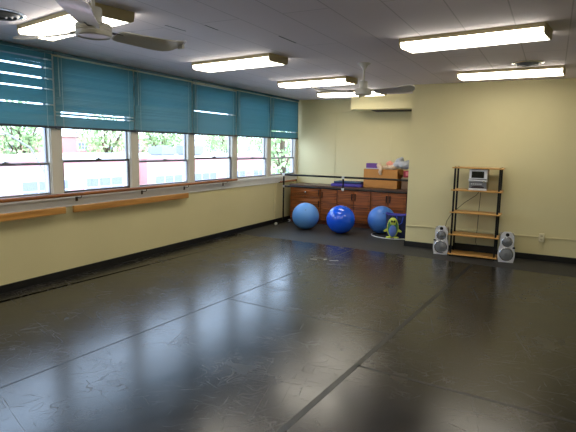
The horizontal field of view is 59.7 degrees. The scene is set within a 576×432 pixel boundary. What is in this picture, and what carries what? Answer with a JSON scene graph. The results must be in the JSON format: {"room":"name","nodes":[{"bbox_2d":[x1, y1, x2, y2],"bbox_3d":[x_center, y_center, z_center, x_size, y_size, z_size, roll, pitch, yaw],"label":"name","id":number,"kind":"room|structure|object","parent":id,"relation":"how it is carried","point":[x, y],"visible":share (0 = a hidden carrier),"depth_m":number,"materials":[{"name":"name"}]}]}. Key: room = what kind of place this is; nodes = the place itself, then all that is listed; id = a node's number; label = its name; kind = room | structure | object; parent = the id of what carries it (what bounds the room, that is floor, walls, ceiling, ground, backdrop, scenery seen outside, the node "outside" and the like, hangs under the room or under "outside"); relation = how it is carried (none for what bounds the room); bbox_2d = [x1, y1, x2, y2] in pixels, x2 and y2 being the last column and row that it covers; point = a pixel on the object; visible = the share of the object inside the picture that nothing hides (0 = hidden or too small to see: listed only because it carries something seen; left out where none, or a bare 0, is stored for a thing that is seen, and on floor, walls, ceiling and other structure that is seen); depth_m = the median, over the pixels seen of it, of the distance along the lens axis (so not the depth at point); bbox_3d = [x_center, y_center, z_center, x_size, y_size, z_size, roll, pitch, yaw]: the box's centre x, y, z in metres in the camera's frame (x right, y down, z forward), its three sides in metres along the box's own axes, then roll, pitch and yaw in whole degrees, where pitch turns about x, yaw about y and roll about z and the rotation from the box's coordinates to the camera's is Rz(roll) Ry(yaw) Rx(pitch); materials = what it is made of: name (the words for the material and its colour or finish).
{"room":"dance studio","nodes":[
{"label":"dance studio","id":0,"kind":"room"},
{"bbox_2d":[0,46,296,285],"bbox_3d":[-2.436,-0.648,6.559,0.132,2.657,13.402,5,9,27],"label":"wall","id":1,"kind":"structure","parent":0,"point":[37,246],"depth_m":6.92,"materials":[{"name":"paint"}]},
{"bbox_2d":[0,50,52,198],"bbox_3d":[-3.039,-0.964,5.321,0.090,1.600,1.106,5,9,27],"label":"window","id":2,"kind":"structure","parent":1,"relation":"in","point":[47,147],"depth_m":5.80,"materials":[{"name":"paint"}]},
{"bbox_2d":[0,40,54,127],"bbox_3d":[-2.965,-1.369,5.184,0.048,0.863,1.240,5,9,27],"label":"blind","id":3,"kind":"object","parent":2,"relation":"attached to","point":[16,114],"visible":1,"depth_m":5.43,"materials":[{"name":"teal fabric"}]},
{"bbox_2d":[0,207,65,221],"bbox_3d":[-3.410,0.108,4.552,0.103,0.081,3.200,5,9,27],"label":"handrail","id":4,"kind":"object","parent":1,"relation":"attached to","point":[58,210],"visible":1,"depth_m":5.55,"materials":[{"name":"brown wood"}]},
{"bbox_2d":[52,51,134,131],"bbox_3d":[-2.383,-1.511,6.283,0.048,0.863,1.240,5,9,27],"label":"blind","id":5,"kind":"object","parent":1,"relation":"attached to","point":[80,87],"visible":1,"depth_m":6.21,"materials":[{"name":"teal fabric"}]},
{"bbox_2d":[61,117,130,192],"bbox_3d":[-2.457,-1.105,6.420,0.090,1.600,1.106,5,9,27],"label":"window","id":6,"kind":"structure","parent":1,"relation":"in","point":[127,159],"depth_m":6.84,"materials":[{"name":"paint"}]},
{"bbox_2d":[0,178,237,202],"bbox_3d":[-2.547,-0.237,6.112,0.112,0.122,6.820,5,9,27],"label":"handrail","id":7,"kind":"object","parent":1,"relation":"attached to","point":[5,200],"depth_m":6.39,"materials":[{"name":"brown wood"}]},
{"bbox_2d":[72,193,188,211],"bbox_3d":[-2.113,-0.208,7.004,0.103,0.081,2.155,5,9,27],"label":"handrail","id":8,"kind":"object","parent":1,"relation":"attached to","point":[102,205],"visible":1,"depth_m":6.77,"materials":[{"name":"brown wood"}]},
{"bbox_2d":[0,215,290,293],"bbox_3d":[-2.670,0.692,6.209,0.012,0.090,12.266,5,9,27],"label":"baseboard","id":9,"kind":"structure","parent":1,"relation":"attached to","point":[10,287],"depth_m":6.87,"materials":[{"name":"black rubber"}]},
{"bbox_2d":[0,175,296,213],"bbox_3d":[-2.699,-0.192,6.110,0.150,0.143,12.266,5,9,27],"label":"trim","id":10,"kind":"structure","parent":1,"relation":"attached to","point":[9,207],"depth_m":6.88,"materials":[{"name":"white paint"}]},
{"bbox_2d":[134,67,192,134],"bbox_3d":[-1.801,-1.653,7.383,0.048,0.863,1.240,5,9,27],"label":"blind","id":11,"kind":"object","parent":1,"relation":"attached to","point":[163,104],"visible":1,"depth_m":7.33,"materials":[{"name":"teal fabric"}]},
{"bbox_2d":[139,134,188,186],"bbox_3d":[-1.875,-1.247,7.519,0.090,1.600,1.106,5,9,27],"label":"window","id":12,"kind":"structure","parent":1,"relation":"in","point":[186,154],"depth_m":8.00,"materials":[{"name":"paint"}]},
{"bbox_2d":[45,56,296,193],"bbox_3d":[-1.917,-1.241,7.469,0.124,1.600,11.286,5,9,27],"label":"trim","id":13,"kind":"structure","parent":1,"relation":"attached to","point":[55,133],"depth_m":6.99,"materials":[{"name":"paint"}]},
{"bbox_2d":[195,84,231,181],"bbox_3d":[-1.293,-1.389,8.619,0.090,1.600,1.106,5,9,27],"label":"window","id":14,"kind":"structure","parent":1,"relation":"in","point":[229,157],"depth_m":9.10,"materials":[{"name":"paint"}]},
{"bbox_2d":[192,79,236,136],"bbox_3d":[-1.220,-1.795,8.482,0.048,0.863,1.240,5,9,27],"label":"blind","id":15,"kind":"object","parent":14,"relation":"attached to","point":[207,99],"visible":1,"depth_m":8.44,"materials":[{"name":"teal fabric"}]},
{"bbox_2d":[237,138,266,178],"bbox_3d":[-0.712,-1.531,9.718,0.090,1.600,1.106,5,9,27],"label":"window","id":16,"kind":"structure","parent":1,"relation":"in","point":[264,158],"depth_m":10.21,"materials":[{"name":"paint"}]},
{"bbox_2d":[236,88,270,137],"bbox_3d":[-0.638,-1.937,9.581,0.048,0.863,1.240,5,9,27],"label":"blind","id":17,"kind":"object","parent":1,"relation":"attached to","point":[253,110],"visible":1,"depth_m":9.53,"materials":[{"name":"teal fabric"}]},
{"bbox_2d":[271,132,294,175],"bbox_3d":[-0.130,-1.673,10.818,0.090,1.600,1.106,5,9,27],"label":"window","id":18,"kind":"structure","parent":1,"relation":"in","point":[292,157],"depth_m":11.31,"materials":[{"name":"paint"}]},
{"bbox_2d":[271,95,298,138],"bbox_3d":[-0.056,-2.079,10.681,0.048,0.863,1.240,5,9,27],"label":"blind","id":19,"kind":"object","parent":1,"relation":"attached to","point":[284,113],"visible":1,"depth_m":10.64,"materials":[{"name":"teal fabric"}]},
{"bbox_2d":[0,219,575,431],"bbox_3d":[0.687,1.085,4.483,7.840,0.104,12.506,5,9,27],"label":"floor","id":20,"kind":"structure","parent":0,"point":[281,327],"depth_m":4.21,"materials":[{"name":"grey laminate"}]},
{"bbox_2d":[290,187,320,223],"bbox_3d":[0.490,-0.272,11.021,0.724,0.790,0.627,5,9,27],"label":"base cabinet","id":21,"kind":"object","parent":20,"relation":"on","point":[298,196],"visible":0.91,"depth_m":10.74,"materials":[{"name":"brown wood"}]},
{"bbox_2d":[289,183,407,191],"bbox_3d":[1.460,-0.596,10.482,2.912,0.033,0.622,5,9,27],"label":"countertop","id":22,"kind":"structure","parent":21,"relation":"on","point":[294,184],"depth_m":10.39,"materials":[{"name":"grey laminate"}]},
{"bbox_2d":[331,183,362,187],"bbox_3d":[1.277,-0.653,10.525,0.670,0.062,0.380,5,9,27],"label":"mat","id":23,"kind":"object","parent":22,"relation":"on","point":[332,184],"visible":0.68,"depth_m":10.33,"materials":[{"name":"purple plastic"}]},
{"bbox_2d":[334,180,362,184],"bbox_3d":[1.299,-0.706,10.504,0.600,0.046,0.345,5,9,27],"label":"mat","id":24,"kind":"object","parent":23,"relation":"on","point":[339,181],"visible":0.89,"depth_m":10.39,"materials":[{"name":"blue plastic"}]},
{"bbox_2d":[363,168,403,188],"bbox_3d":[1.969,-0.769,10.269,0.753,0.387,0.380,5,9,27],"label":"cardboard box","id":25,"kind":"object","parent":22,"relation":"on","point":[368,173],"visible":0.73,"depth_m":10.11,"materials":[{"name":"brown cardboard"}]},
{"bbox_2d":[366,163,377,168],"bbox_3d":[1.768,-0.968,10.372,0.254,0.245,0.224,5,9,27],"label":"box","id":26,"kind":"object","parent":25,"relation":"in","point":[368,165],"visible":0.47,"depth_m":10.27,"materials":[{"name":"purple cardboard"}]},
{"bbox_2d":[377,163,396,174],"bbox_3d":[1.998,-0.945,10.108,0.427,0.241,0.218,2,8,6],"label":"cloth","id":27,"kind":"object","parent":25,"relation":"on","point":[380,167],"visible":0.9,"depth_m":10.05,"materials":[{"name":"beige fabric"}]},
{"bbox_2d":[393,157,408,168],"bbox_3d":[2.317,-1.053,9.971,0.450,0.243,0.247,5,9,27],"label":"bag","id":28,"kind":"object","parent":25,"relation":"on","point":[399,163],"visible":0.67,"depth_m":9.93,"materials":[{"name":"plastic"}]},
{"bbox_2d":[401,177,407,189],"bbox_3d":[2.453,-0.649,10.017,0.312,0.235,0.312,5,9,27],"label":"carton","id":29,"kind":"object","parent":22,"relation":"on","point":[404,186],"visible":0.29,"depth_m":9.93,"materials":[{"name":"brown cardboard"}]},
{"bbox_2d":[403,170,408,177],"bbox_3d":[2.433,-0.831,9.968,0.240,0.135,0.203,5,9,27],"label":"package","id":30,"kind":"object","parent":29,"relation":"on","point":[405,174],"visible":0.45,"depth_m":9.91,"materials":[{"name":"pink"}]},
{"bbox_2d":[292,203,318,228],"bbox_3d":[0.351,-0.003,10.006,0.536,0.525,0.536,5,9,27],"label":"exercise ball","id":31,"kind":"object","parent":20,"relation":"on","point":[304,215],"visible":1,"depth_m":9.81,"materials":[{"name":"blue"}]},
{"bbox_2d":[320,189,337,224],"bbox_3d":[0.981,-0.229,10.775,0.369,0.790,0.612,5,9,27],"label":"base cabinet","id":32,"kind":"object","parent":20,"relation":"on","point":[328,197],"visible":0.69,"depth_m":10.53,"materials":[{"name":"brown wood"}]},
{"bbox_2d":[326,205,354,233],"bbox_3d":[1.004,0.063,9.566,0.550,0.539,0.550,5,9,27],"label":"exercise ball","id":33,"kind":"object","parent":20,"relation":"on","point":[340,219],"visible":1,"depth_m":9.37,"materials":[{"name":"blue rubber"}]},
{"bbox_2d":[274,173,407,224],"bbox_3d":[1.145,-0.256,9.997,2.883,1.062,0.630,5,9,27],"label":"portable barre","id":34,"kind":"object","parent":20,"relation":"on","point":[283,174],"visible":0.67,"depth_m":10.03,"materials":[{"name":"black paint"}]},
{"bbox_2d":[337,190,370,228],"bbox_3d":[1.468,-0.185,10.523,0.722,0.790,0.612,5,9,27],"label":"base cabinet","id":35,"kind":"object","parent":20,"relation":"on","point":[359,202],"visible":0.63,"depth_m":10.23,"materials":[{"name":"brown wood"}]},
{"bbox_2d":[368,206,392,232],"bbox_3d":[1.807,0.069,9.689,0.532,0.521,0.532,5,9,27],"label":"exercise ball","id":36,"kind":"object","parent":20,"relation":"on","point":[377,216],"visible":0.77,"depth_m":9.51,"materials":[{"name":"blue"}]},
{"bbox_2d":[371,232,404,239],"bbox_3d":[1.998,0.362,9.466,0.855,0.015,0.855,5,9,27],"label":"hoop","id":37,"kind":"object","parent":20,"relation":"on","point":[373,232],"visible":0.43,"depth_m":9.11,"materials":[{"name":"white plastic"}]},
{"bbox_2d":[371,192,406,213],"bbox_3d":[2.110,-0.128,10.191,0.721,0.790,0.612,5,9,27],"label":"base cabinet","id":38,"kind":"object","parent":20,"relation":"on","point":[397,203],"visible":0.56,"depth_m":9.88,"materials":[{"name":"brown wood"}]},
{"bbox_2d":[383,216,401,238],"bbox_3d":[1.907,0.199,9.132,0.330,0.423,0.126,2,8,9],"label":"toy","id":39,"kind":"object","parent":20,"relation":"on","point":[392,229],"visible":1,"depth_m":9.11,"materials":[{"name":"green"}]},
{"bbox_2d":[386,212,405,237],"bbox_3d":[2.004,0.165,9.268,0.424,0.451,0.200,5,9,27],"label":"tote bag","id":40,"kind":"object","parent":20,"relation":"on","point":[401,218],"visible":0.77,"depth_m":9.17,"materials":[{"name":"blue fabric"}]},
{"bbox_2d":[433,225,448,254],"bbox_3d":[2.422,0.364,7.918,0.232,0.450,0.244,4,8,21],"label":"speaker","id":41,"kind":"object","parent":20,"relation":"on","point":[440,244],"visible":1,"depth_m":7.82},
{"bbox_2d":[435,241,445,251],"bbox_3d":[2.380,0.479,7.832,0.176,0.177,0.017,4,8,21],"label":"grille","id":42,"kind":"object","parent":41,"relation":"attached to","point":[440,246],"depth_m":7.83,"materials":[{"name":"grey plastic"}]},
{"bbox_2d":[437,231,444,238],"bbox_3d":[2.384,0.297,7.807,0.125,0.126,0.017,4,8,21],"label":"grille","id":43,"kind":"object","parent":41,"relation":"attached to","point":[440,234],"depth_m":7.80,"materials":[{"name":"grey plastic"}]},
{"bbox_2d":[447,166,505,260],"bbox_3d":[2.864,-0.057,7.650,0.720,1.375,0.330,5,9,27],"label":"shelf unit","id":44,"kind":"object","parent":20,"relation":"on","point":[457,248],"visible":0.95,"depth_m":7.65,"materials":[{"name":"brown wood"}]},
{"bbox_2d":[468,169,488,190],"bbox_3d":[2.878,-0.547,7.560,0.262,0.312,0.262,5,9,27],"label":"stereo","id":45,"kind":"object","parent":44,"relation":"on","point":[478,178],"visible":0.99,"depth_m":7.46,"materials":[{"name":"silver metal"}]},
{"bbox_2d":[497,232,514,262],"bbox_3d":[3.235,0.447,7.430,0.232,0.450,0.244,4,8,21],"label":"speaker","id":46,"kind":"object","parent":20,"relation":"on","point":[506,252],"visible":1,"depth_m":7.33},
{"bbox_2d":[500,249,511,259],"bbox_3d":[3.193,0.561,7.344,0.176,0.177,0.017,4,8,21],"label":"grille","id":47,"kind":"object","parent":46,"relation":"attached to","point":[505,254],"depth_m":7.34,"materials":[{"name":"grey plastic"}]},
{"bbox_2d":[503,238,510,245],"bbox_3d":[3.197,0.379,7.319,0.125,0.126,0.017,4,8,21],"label":"grille","id":48,"kind":"object","parent":46,"relation":"attached to","point":[506,241],"depth_m":7.32,"materials":[{"name":"grey plastic"}]},
{"bbox_2d":[0,0,575,99],"bbox_3d":[0.736,-1.652,4.104,7.840,0.122,12.506,5,9,27],"label":"ceiling","id":49,"kind":"structure","parent":0,"point":[318,38],"depth_m":4.78,"materials":[{"name":"paint"}]},
{"bbox_2d":[0,8,25,20],"bbox_3d":[-2.340,-1.622,4.058,0.400,0.038,0.400,5,9,27],"label":"ceiling vent","id":50,"kind":"object","parent":49,"relation":"in","point":[5,14],"visible":1,"depth_m":4.04,"materials":[{"name":"grey metal"}]},
{"bbox_2d":[17,11,76,40],"bbox_3d":[-1.917,-1.603,4.158,1.148,0.088,0.484,7,10,38],"label":"ceiling light","id":51,"kind":"object","parent":49,"relation":"attached to","point":[60,22],"depth_m":4.23,"materials":[{"name":"white plastic"}]},
{"bbox_2d":[18,15,126,40],"bbox_3d":[-1.810,-1.591,4.215,1.222,0.046,0.344,7,10,38],"label":"diffuser","id":52,"kind":"object","parent":51,"relation":"attached to","point":[55,24],"depth_m":4.17,"materials":[{"name":"white plastic"}]},
{"bbox_2d":[13,0,185,50],"bbox_3d":[-1.034,-1.280,3.070,1.013,0.399,1.250,-5,10,-37],"label":"ceiling fan","id":53,"kind":"object","parent":49,"relation":"hanging from","point":[89,25],"visible":1,"depth_m":2.98,"materials":[{"name":"grey metal"}]},
{"bbox_2d":[192,53,287,72],"bbox_3d":[-0.605,-1.847,6.083,1.250,0.088,0.356,7,10,36],"label":"ceiling light","id":54,"kind":"object","parent":49,"relation":"attached to","point":[266,59],"visible":1,"depth_m":5.92,"materials":[{"name":"white plastic"}]},
{"bbox_2d":[277,76,357,88],"bbox_3d":[0.439,-2.060,7.758,1.250,0.088,0.356,7,10,36],"label":"ceiling light","id":55,"kind":"object","parent":49,"relation":"attached to","point":[338,80],"visible":1,"depth_m":7.60,"materials":[{"name":"white plastic"}]},
{"bbox_2d":[278,79,351,87],"bbox_3d":[0.439,-2.042,7.760,1.222,0.046,0.344,7,10,36],"label":"diffuser","id":56,"kind":"object","parent":55,"relation":"attached to","point":[300,83],"depth_m":7.66,"materials":[{"name":"white plastic"}]},
{"bbox_2d":[317,90,386,97],"bbox_3d":[1.162,-2.251,9.230,1.250,0.088,0.356,6,9,31],"label":"ceiling light","id":57,"kind":"object","parent":49,"relation":"attached to","point":[323,94],"visible":0.6,"depth_m":9.23,"materials":[{"name":"white plastic"}]},
{"bbox_2d":[311,62,414,97],"bbox_3d":[1.031,-1.687,6.211,1.191,0.382,1.166,5,9,27],"label":"ceiling fan","id":58,"kind":"object","parent":49,"relation":"hanging from","point":[362,91],"visible":1,"depth_m":6.09,"materials":[{"name":"white metal"}]},
{"bbox_2d":[399,21,552,52],"bbox_3d":[1.658,-1.590,4.520,1.250,0.088,0.356,7,10,35],"label":"ceiling light","id":59,"kind":"object","parent":49,"relation":"attached to","point":[539,31],"visible":1,"depth_m":4.38,"materials":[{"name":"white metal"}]},
{"bbox_2d":[457,65,565,80],"bbox_3d":[2.869,-1.841,6.489,1.250,0.088,0.356,6,9,31],"label":"ceiling light","id":60,"kind":"object","parent":49,"relation":"attached to","point":[557,70],"visible":1,"depth_m":6.36,"materials":[{"name":"white plastic"}]},
{"bbox_2d":[512,60,543,66],"bbox_3d":[2.822,-1.786,5.906,0.350,0.038,0.350,5,9,27],"label":"ceiling vent","id":61,"kind":"object","parent":49,"relation":"in","point":[526,63],"visible":1,"depth_m":5.83,"materials":[{"name":"grey metal"}]},
{"bbox_2d":[296,99,411,183],"bbox_3d":[1.577,-1.160,10.767,3.060,2.657,0.134,5,9,27],"label":"wall","id":62,"kind":"structure","parent":0,"point":[334,139],"depth_m":10.83,"materials":[{"name":"paint"}]},
{"bbox_2d":[351,93,412,111],"bbox_3d":[2.096,-2.238,9.924,1.540,0.272,0.646,5,9,27],"label":"soffit","id":63,"kind":"object","parent":62,"relation":"attached to","point":[390,101],"depth_m":9.71,"materials":[{"name":"paint"}]},
{"bbox_2d":[372,109,411,111],"bbox_3d":[2.265,-2.101,10.001,1.130,0.012,0.346,5,9,27],"label":"trim","id":64,"kind":"structure","parent":62,"relation":"attached to","point":[408,109],"depth_m":10.04,"materials":[{"name":"black"}]},
{"bbox_2d":[405,78,575,257],"bbox_3d":[4.491,-0.748,8.175,4.540,2.657,2.071,5,9,27],"label":"wall","id":65,"kind":"structure","parent":0,"point":[526,128],"depth_m":7.65,"materials":[{"name":"paint"}]},
{"bbox_2d":[404,241,575,263],"bbox_3d":[3.979,0.641,7.439,4.552,0.090,0.012,5,9,27],"label":"baseboard","id":66,"kind":"structure","parent":65,"relation":"attached to","point":[549,258],"depth_m":7.59,"materials":[{"name":"black rubber"}]},
{"bbox_2d":[406,225,575,240],"bbox_3d":[3.967,0.335,7.403,4.488,0.022,0.016,5,9,27],"label":"conduit","id":67,"kind":"object","parent":65,"relation":"attached to","point":[406,225],"visible":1,"depth_m":7.81,"materials":[{"name":"beige metal"}]},
{"bbox_2d":[538,233,544,241],"bbox_3d":[3.777,0.322,7.473,0.076,0.124,0.034,5,9,27],"label":"power outlet","id":68,"kind":"object","parent":65,"relation":"attached to","point":[541,235],"visible":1,"depth_m":7.46,"materials":[{"name":"beige plastic"}]},
{"label":"outside","id":69,"kind":"structure","parent":0,"visible":0},
{"bbox_3d":[-57.036,-5.433,75.036,159.700,0.200,200.000,5,9,27],"label":"ground","id":70,"kind":"structure","parent":69,"visible":0},
{"bbox_2d":[0,100,42,154],"bbox_3d":[-21.855,-5.158,40.347,5.200,10.037,5.288,5,9,27],"label":"tree","id":71,"kind":"object","parent":70,"relation":"on","point":[17,132],"visible":0.4,"depth_m":39.76,"materials":[{"name":"green plant"}]},
{"bbox_2d":[0,128,46,191],"bbox_3d":[-10.037,-0.060,18.298,0.279,6.400,2.825,6,9,32],"label":"pole","id":72,"kind":"object","parent":70,"relation":"on","point":[18,140],"visible":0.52,"depth_m":18.97,"materials":[{"name":"silver metal"}]},
{"bbox_2d":[0,154,125,195],"bbox_3d":[-20.752,0.027,21.236,12.120,5.040,26.240,5,9,27],"label":"building","id":73,"kind":"structure","parent":70,"relation":"on","point":[14,180],"depth_m":26.17,"materials":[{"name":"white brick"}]},
{"bbox_2d":[0,134,147,152],"bbox_3d":[-26.547,-5.500,54.906,12.120,6.540,19.240,5,9,27],"label":"building","id":74,"kind":"structure","parent":70,"relation":"on","point":[70,143],"depth_m":50.96,"materials":[{"name":"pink brick"}]},
{"bbox_2d":[72,114,124,152],"bbox_3d":[-17.566,-6.083,48.282,5.652,9.844,6.234,5,9,27],"label":"tree","id":75,"kind":"object","parent":70,"relation":"on","point":[108,139],"visible":0.44,"depth_m":47.47,"materials":[{"name":"green plant"}]},
{"bbox_2d":[15,153,289,184],"bbox_3d":[-8.678,-2.869,43.510,12.620,5.090,23.240,5,9,27],"label":"building","id":76,"kind":"structure","parent":70,"relation":"on","point":[149,172],"depth_m":35.09,"materials":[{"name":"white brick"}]},
{"bbox_2d":[148,145,175,155],"bbox_3d":[-9.065,-4.731,36.243,1.300,0.750,1.500,5,9,27],"label":"rooftop unit","id":77,"kind":"object","parent":76,"relation":"on","point":[160,150],"visible":1,"depth_m":35.75,"materials":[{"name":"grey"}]},
{"bbox_2d":[176,146,202,155],"bbox_3d":[-7.618,-5.132,38.970,1.300,0.848,1.725,5,9,27],"label":"rooftop unit","id":78,"kind":"object","parent":76,"relation":"on","point":[179,149],"visible":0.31,"depth_m":38.57,"materials":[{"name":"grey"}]},
{"bbox_2d":[138,132,182,152],"bbox_3d":[-13.853,-7.040,55.473,6.603,9.897,6.200,1,8,2],"label":"tree","id":79,"kind":"object","parent":70,"relation":"on","point":[152,139],"visible":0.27,"depth_m":54.21,"materials":[{"name":"green plant"}]},
{"bbox_2d":[148,139,261,153],"bbox_3d":[-15.071,-8.940,80.842,12.120,6.640,30.240,5,9,27],"label":"building","id":80,"kind":"structure","parent":70,"relation":"on","point":[198,142],"depth_m":76.23,"materials":[{"name":"paint"}]},
{"bbox_2d":[199,135,243,152],"bbox_3d":[-8.649,-8.135,65.406,5.794,9.522,5.909,-1,8,-17],"label":"tree","id":81,"kind":"object","parent":70,"relation":"on","point":[222,139],"visible":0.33,"depth_m":64.47,"materials":[{"name":"green plant"}]},
{"bbox_2d":[243,131,278,153],"bbox_3d":[-3.409,-9.621,74.581,6.487,10.133,6.586,-2,8,-18],"label":"tree","id":82,"kind":"object","parent":70,"relation":"on","point":[256,141],"visible":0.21,"depth_m":73.68,"materials":[{"name":"green plant"}]},
{"bbox_2d":[271,130,290,173],"bbox_3d":[-0.404,-3.353,37.758,3.040,7.935,3.232,0,8,-6],"label":"tree","id":83,"kind":"object","parent":70,"relation":"on","point":[281,164],"visible":0.38,"depth_m":36.96,"materials":[{"name":"green plant"}]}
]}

